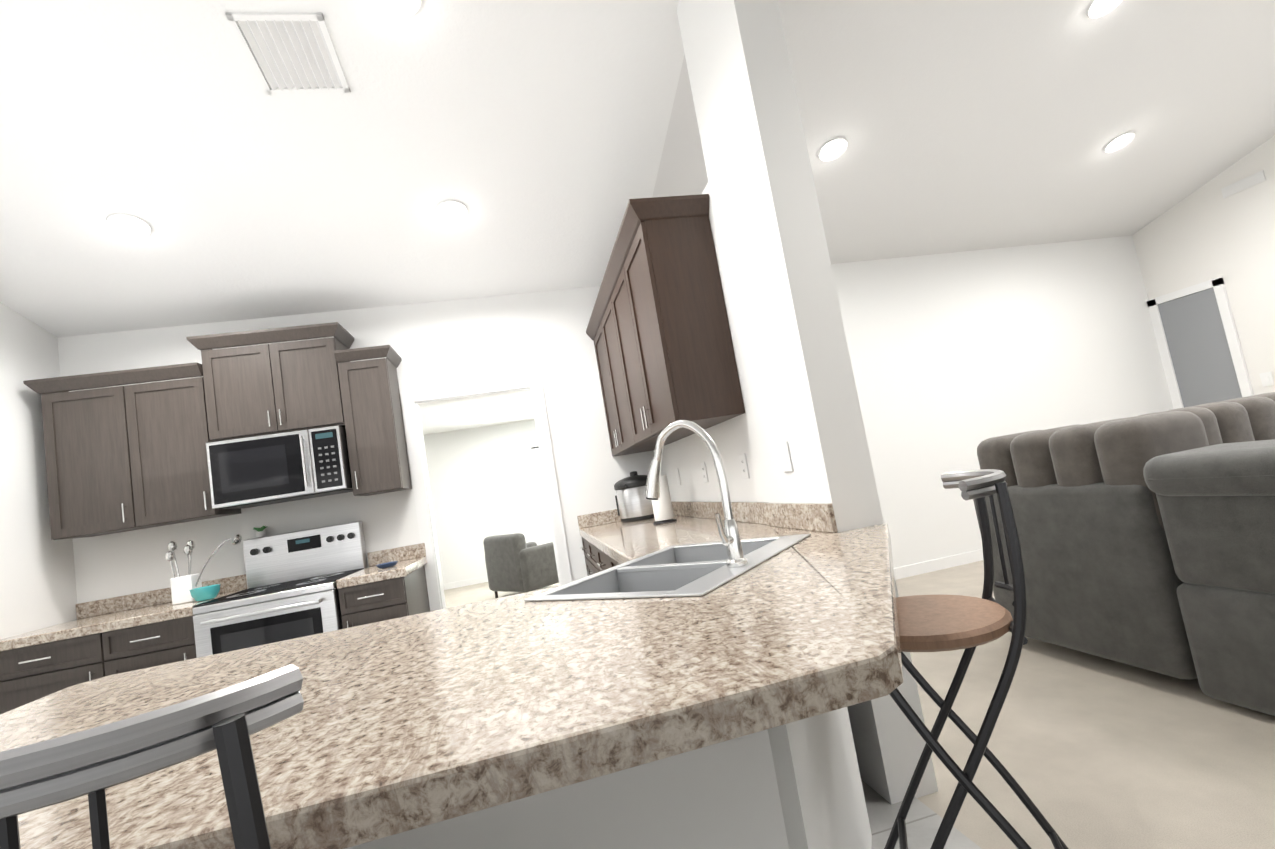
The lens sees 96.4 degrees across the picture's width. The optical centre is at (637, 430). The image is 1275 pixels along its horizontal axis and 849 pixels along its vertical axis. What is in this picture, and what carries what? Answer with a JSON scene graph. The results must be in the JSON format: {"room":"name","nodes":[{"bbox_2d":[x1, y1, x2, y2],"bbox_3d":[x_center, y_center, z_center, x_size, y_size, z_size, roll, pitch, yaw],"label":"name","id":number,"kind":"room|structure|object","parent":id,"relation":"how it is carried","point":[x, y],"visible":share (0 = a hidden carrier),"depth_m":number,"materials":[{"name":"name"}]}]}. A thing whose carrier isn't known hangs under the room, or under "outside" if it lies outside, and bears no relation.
{"room":"kitchen","nodes":[
{"label":"kitchen","id":0,"kind":"room"},
{"bbox_2d":[0,302,76,638],"bbox_3d":[-3.710,0.155,2.442,0.140,3.750,3.000,-8,-5,-12],"label":"wall","id":1,"kind":"structure","parent":0,"point":[37,581],"depth_m":3.60,"materials":[{"name":"white paint"}]},
{"bbox_2d":[420,392,533,434],"bbox_3d":[-1.343,-0.531,7.379,6.900,0.110,5.320,-8,-5,-12],"label":"ceiling","id":2,"kind":"structure","parent":0,"point":[470,414],"depth_m":8.18,"materials":[{"name":"white paint"}]},
{"bbox_2d":[423,420,552,583],"bbox_3d":[-1.602,1.061,9.779,6.900,2.600,0.160,-8,-5,-12],"label":"wall","id":3,"kind":"structure","parent":0,"point":[486,481],"depth_m":9.51,"materials":[{"name":"white paint"}]},
{"bbox_2d":[443,576,487,589],"bbox_3d":[-2.170,2.398,9.419,4.990,0.095,0.013,-8,-5,-12],"label":"baseboard","id":4,"kind":"structure","parent":3,"relation":"attached to","point":[478,580],"depth_m":9.28,"materials":[{"name":"white wood"}]},
{"bbox_2d":[345,716,836,848],"bbox_3d":[-0.474,0.945,0.904,1.629,0.857,0.200,-8,-5,-12],"label":"wall","id":5,"kind":"structure","parent":0,"point":[795,785],"depth_m":0.95,"materials":[{"name":"white paint"}]},
{"bbox_2d":[57,236,1173,603],"bbox_3d":[0.668,0.029,4.890,9.640,3.000,0.140,-8,-5,-12],"label":"wall","id":6,"kind":"structure","parent":0,"point":[957,358],"depth_m":5.12,"materials":[{"name":"white paint"}]},
{"bbox_2d":[23,322,411,539],"bbox_3d":[-2.785,-0.025,3.970,2.185,1.215,0.391,-8,-5,-12],"label":"upper cabinet","id":7,"kind":"object","parent":6,"relation":"attached to","point":[125,458],"visible":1,"depth_m":3.80,"materials":[{"name":"brown wood"}]},
{"bbox_2d":[76,543,425,618],"bbox_3d":[-2.676,1.056,4.049,2.242,0.100,0.020,-8,-5,-12],"label":"backsplash","id":8,"kind":"structure","parent":6,"relation":"attached to","point":[234,583],"depth_m":3.92,"materials":[{"name":"beige stone"}]},
{"bbox_2d":[206,425,352,508],"bbox_3d":[-2.428,0.263,3.967,0.813,0.439,0.460,-8,-5,-12],"label":"microwave","id":9,"kind":"object","parent":6,"relation":"attached to","point":[250,472],"visible":0.98,"depth_m":3.79,"materials":[{"name":"silver metal"}]},
{"bbox_2d":[401,375,571,610],"bbox_3d":[-1.135,0.712,4.467,1.070,2.175,0.176,-8,-5,-12],"label":"trim","id":10,"kind":"structure","parent":6,"relation":"attached to","point":[413,401],"depth_m":4.44,"materials":[{"name":"white wood"}]},
{"bbox_2d":[893,549,983,579],"bbox_3d":[3.043,1.132,5.123,5.260,0.095,0.013,-8,-5,-12],"label":"baseboard","id":11,"kind":"structure","parent":6,"relation":"attached to","point":[937,564],"depth_m":5.04,"materials":[{"name":"white wood"}]},
{"bbox_2d":[0,0,1274,336],"bbox_3d":[0.089,-1.697,1.202,12.060,1.324,7.540,-8,-5,-12],"label":"ceiling","id":12,"kind":"structure","parent":0,"point":[530,135],"depth_m":3.40,"materials":[{"name":"white paint"}]},
{"bbox_2d":[106,213,151,237],"bbox_3d":[-2.896,-1.165,3.250,0.198,0.057,0.193,-8,-6,-20],"label":"recessed light","id":13,"kind":"object","parent":12,"relation":"in","point":[134,226],"depth_m":3.24,"materials":[{"name":"white plastic"}]},
{"bbox_2d":[226,13,349,94],"bbox_3d":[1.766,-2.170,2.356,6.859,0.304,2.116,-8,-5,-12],"label":"ceiling vent","id":14,"kind":"object","parent":12,"relation":"in","point":[291,53],"visible":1,"depth_m":2.55,"materials":[{"name":"white plastic"}]},
{"bbox_2d":[375,0,421,17],"bbox_3d":[-1.023,-1.855,2.426,0.198,0.057,0.193,-8,-6,-20],"label":"recessed light","id":15,"kind":"object","parent":12,"relation":"in","point":[397,8],"depth_m":2.47,"materials":[{"name":"white plastic"}]},
{"bbox_2d":[436,199,467,221],"bbox_3d":[-1.188,-1.402,3.652,0.198,0.057,0.193,-8,-6,-20],"label":"recessed light","id":16,"kind":"object","parent":12,"relation":"in","point":[450,210],"depth_m":3.64,"materials":[{"name":"white plastic"}]},
{"bbox_2d":[818,137,847,160],"bbox_3d":[1.313,-1.887,3.833,0.198,0.057,0.193,-8,-6,-20],"label":"recessed light","id":17,"kind":"object","parent":12,"relation":"in","point":[835,147],"depth_m":3.83,"materials":[{"name":"white plastic"}]},
{"bbox_2d":[1086,0,1122,17],"bbox_3d":[2.622,-2.396,3.178,0.198,0.057,0.193,-8,-6,-20],"label":"recessed light","id":18,"kind":"object","parent":12,"relation":"in","point":[1097,8],"depth_m":3.21,"materials":[{"name":"white plastic"}]},
{"bbox_2d":[1104,131,1134,152],"bbox_3d":[3.717,-2.219,4.398,0.198,0.057,0.193,-8,-6,-20],"label":"recessed light","id":19,"kind":"object","parent":12,"relation":"in","point":[1122,140],"depth_m":4.39,"materials":[{"name":"white plastic"}]},
{"bbox_2d":[653,182,767,501],"bbox_3d":[0.423,0.184,3.634,0.140,2.550,2.185,-8,-5,-12],"label":"wall","id":20,"kind":"structure","parent":0,"point":[734,438],"depth_m":2.97,"materials":[{"name":"white paint"}]},
{"bbox_2d":[586,194,744,455],"bbox_3d":[0.044,-0.452,3.669,0.391,1.060,2.120,-8,-5,-12],"label":"upper cabinet","id":21,"kind":"object","parent":20,"relation":"attached to","point":[658,333],"visible":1,"depth_m":2.73,"materials":[{"name":"brown wood"}]},
{"bbox_2d":[675,468,680,484],"bbox_3d":[0.285,0.330,4.033,0.008,0.120,0.076,-8,-5,-12],"label":"electrical outlet plate","id":22,"kind":"object","parent":20,"relation":"attached to","point":[676,470],"depth_m":4.02,"materials":[{"name":"white plastic"}]},
{"bbox_2d":[701,462,707,482],"bbox_3d":[0.400,0.255,3.418,0.008,0.120,0.076,-8,-5,-12],"label":"electrical outlet plate","id":23,"kind":"object","parent":20,"relation":"attached to","point":[703,466],"depth_m":3.41,"materials":[{"name":"white plastic"}]},
{"bbox_2d":[739,454,749,478],"bbox_3d":[0.520,0.176,2.784,0.008,0.120,0.076,-8,-5,-12],"label":"electrical outlet plate","id":24,"kind":"object","parent":20,"relation":"attached to","point":[742,457],"depth_m":2.77,"materials":[{"name":"white plastic"}]},
{"bbox_2d":[813,707,871,848],"bbox_3d":[0.420,0.852,1.518,0.574,0.857,0.600,-8,-5,-12],"label":"wall","id":25,"kind":"structure","parent":0,"point":[851,823],"depth_m":1.50,"materials":[{"name":"white paint"}]},
{"bbox_2d":[444,560,1274,848],"bbox_3d":[0.147,1.556,3.610,12.200,0.060,13.000,-8,-5,-12],"label":"floor carpet","id":26,"kind":"object","parent":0,"point":[1088,751],"depth_m":2.00,"materials":[{"name":"beige carpet"}]},
{"bbox_2d":[483,533,558,597],"bbox_3d":[-1.438,1.732,7.523,0.920,0.820,0.830,-14,-7,43],"label":"armchair","id":27,"kind":"object","parent":26,"relation":"on","point":[515,562],"visible":0.69,"depth_m":7.13,"materials":[{"name":"fabric"}]},
{"bbox_2d":[677,0,937,803],"bbox_3d":[0.596,-0.452,2.343,0.180,3.510,0.550,-8,-5,-12],"label":"column","id":28,"kind":"structure","parent":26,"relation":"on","point":[798,372],"depth_m":2.14,"materials":[{"name":"white paint"}]},
{"bbox_2d":[779,441,792,471],"bbox_3d":[0.592,0.108,2.283,0.008,0.120,0.076,-8,-5,-12],"label":"electrical outlet plate","id":29,"kind":"object","parent":28,"relation":"attached to","point":[785,456],"depth_m":2.27,"materials":[{"name":"white plastic"}]},
{"bbox_2d":[973,392,1274,715],"bbox_3d":[3.619,0.157,1.340,2.776,1.100,4.400,-8,-5,-12],"label":"sofa","id":30,"kind":"object","parent":26,"relation":"on","point":[1147,541],"visible":1,"depth_m":2.35,"materials":[{"name":"fabric"}]},
{"bbox_2d":[861,779,981,848],"bbox_3d":[-2.079,1.597,0.352,6.570,0.005,7.470,-8,-5,-12],"label":"floor","id":31,"kind":"structure","parent":0,"point":[923,821],"depth_m":1.79,"materials":[{"name":"white tile"}]},
{"bbox_2d":[0,627,115,713],"bbox_3d":[-3.292,1.646,3.492,0.651,0.872,0.736,-8,-5,-12],"label":"base cabinet","id":32,"kind":"object","parent":31,"relation":"on","point":[97,639],"depth_m":3.17,"materials":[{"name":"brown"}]},
{"bbox_2d":[0,587,246,646],"bbox_3d":[-3.169,1.173,3.570,1.061,0.054,0.746,-8,-5,-12],"label":"countertop","id":33,"kind":"structure","parent":32,"relation":"on","point":[157,609],"depth_m":3.31,"materials":[{"name":"beige stone"}]},
{"bbox_2d":[165,534,241,604],"bbox_3d":[-2.838,0.900,3.744,0.408,0.405,0.178,-8,-5,-12],"label":"utensil crock","id":34,"kind":"object","parent":33,"relation":"on","point":[181,586],"visible":1,"depth_m":3.67,"materials":[{"name":"white ceramic"}]},
{"bbox_2d":[189,584,220,600],"bbox_3d":[-2.737,1.036,3.614,0.159,0.082,0.160,-8,-5,-12],"label":"bowl","id":35,"kind":"object","parent":33,"relation":"on","point":[205,593],"visible":1,"depth_m":3.56,"materials":[{"name":"teal ceramic"}]},
{"bbox_2d":[0,664,303,848],"bbox_3d":[-0.408,0.781,0.542,0.401,1.082,0.529,-8,-5,-12],"label":"stool","id":36,"kind":"object","parent":31,"relation":"on","point":[93,764],"visible":1,"depth_m":0.42,"materials":[{"name":"black metal"}]},
{"bbox_2d":[112,611,196,673],"bbox_3d":[-2.838,1.578,3.586,0.526,0.872,0.736,-8,-5,-12],"label":"base cabinet","id":37,"kind":"object","parent":31,"relation":"on","point":[167,639],"depth_m":3.27,"materials":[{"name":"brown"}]},
{"bbox_2d":[193,521,367,657],"bbox_3d":[-2.229,1.292,3.688,0.762,1.255,0.824,-8,-5,-12],"label":"range","id":38,"kind":"object","parent":31,"relation":"on","point":[290,592],"visible":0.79,"depth_m":3.44,"materials":[{"name":"silver metal"}]},
{"bbox_2d":[254,526,266,537],"bbox_3d":[-2.678,0.721,4.046,0.090,0.076,0.087,-8,-5,-12],"label":"potted plant","id":39,"kind":"object","parent":38,"relation":"on","point":[260,533],"visible":0.98,"depth_m":4.03,"materials":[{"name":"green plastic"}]},
{"bbox_2d":[336,563,429,628],"bbox_3d":[-1.642,1.401,3.833,0.380,0.872,0.736,-8,-5,-12],"label":"base cabinet","id":40,"kind":"object","parent":31,"relation":"on","point":[365,601],"depth_m":3.52,"materials":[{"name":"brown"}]},
{"bbox_2d":[336,555,426,582],"bbox_3d":[-1.706,0.956,3.872,0.404,0.054,0.746,-8,-5,-12],"label":"countertop","id":41,"kind":"structure","parent":40,"relation":"on","point":[406,565],"depth_m":3.65,"materials":[{"name":"beige stone"}]},
{"bbox_2d":[376,561,397,567],"bbox_3d":[-1.673,0.903,3.809,0.140,0.028,0.140,-8,-5,-12],"label":"dish","id":42,"kind":"object","parent":41,"relation":"on","point":[388,564],"visible":1,"depth_m":3.77,"materials":[{"name":"blue ceramic"}]},
{"bbox_2d":[0,594,855,848],"bbox_3d":[-0.567,0.950,1.109,1.590,0.914,1.216,-8,-5,-12],"label":"countertop","id":43,"kind":"structure","parent":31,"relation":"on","point":[408,723],"depth_m":0.74,"materials":[{"name":"beige stone"}]},
{"bbox_2d":[508,501,902,732],"bbox_3d":[0.121,0.924,2.630,1.080,1.015,3.846,-8,-5,-12],"label":"countertop","id":44,"kind":"structure","parent":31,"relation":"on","point":[830,593],"depth_m":1.09,"materials":[{"name":"beige stone"}]},
{"bbox_2d":[614,471,653,521],"bbox_3d":[-0.002,0.506,4.429,0.334,0.372,0.334,-8,-5,-12],"label":"pot","id":45,"kind":"object","parent":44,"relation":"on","point":[633,503],"visible":0.77,"depth_m":4.28,"materials":[{"name":"silver metal"}]},
{"bbox_2d":[652,475,676,524],"bbox_3d":[0.145,0.407,3.692,0.156,0.384,0.160,-8,-5,-12],"label":"paper towel holder","id":46,"kind":"object","parent":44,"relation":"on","point":[662,509],"visible":0.73,"depth_m":3.63,"materials":[{"name":"white paper"}]},
{"bbox_2d":[524,534,810,601],"bbox_3d":[0.156,0.511,1.813,0.584,0.176,0.830,-13,-6,33],"label":"sink","id":47,"kind":"object","parent":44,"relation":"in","point":[697,569],"visible":0.4,"depth_m":1.84,"materials":[{"name":"silver metal"}]},
{"bbox_2d":[644,419,747,567],"bbox_3d":[0.152,0.186,1.679,0.226,0.439,0.251,-8,-5,-12],"label":"faucet","id":48,"kind":"object","parent":47,"relation":"on","point":[729,534],"visible":1,"depth_m":1.62,"materials":[{"name":"silver metal"}]},
{"bbox_2d":[884,469,1067,848],"bbox_3d":[0.747,0.664,1.375,0.529,1.082,0.400,-12,-6,21],"label":"stool","id":49,"kind":"object","parent":31,"relation":"on","point":[939,623],"visible":0.98,"depth_m":1.26,"materials":[{"name":"black metal"}]},
{"bbox_2d":[1132,135,1274,394],"bbox_3d":[6.024,-1.486,2.292,0.140,3.750,7.540,-8,-5,-12],"label":"wall","id":50,"kind":"structure","parent":0,"point":[1207,231],"depth_m":5.12,"materials":[{"name":"white paint"}]},
{"bbox_2d":[1146,277,1253,408],"bbox_3d":[5.463,-0.300,5.433,0.027,2.170,0.640,-8,-5,-12],"label":"window","id":51,"kind":"structure","parent":50,"relation":"in","point":[1199,346],"depth_m":5.45,"materials":[{"name":"white"}]},
{"bbox_2d":[1221,170,1265,197],"bbox_3d":[5.291,-2.144,4.977,0.012,0.092,0.304,-8,-5,-12],"label":"air vent","id":52,"kind":"object","parent":50,"relation":"in","point":[1237,187],"depth_m":4.97,"materials":[{"name":"white plastic"}]},
{"bbox_2d":[1260,372,1274,386],"bbox_3d":[5.536,-0.448,5.009,0.012,0.119,0.084,-8,-5,-12],"label":"light switch","id":53,"kind":"object","parent":50,"relation":"in","point":[1266,378],"depth_m":5.01,"materials":[{"name":"white plastic"}]}
]}

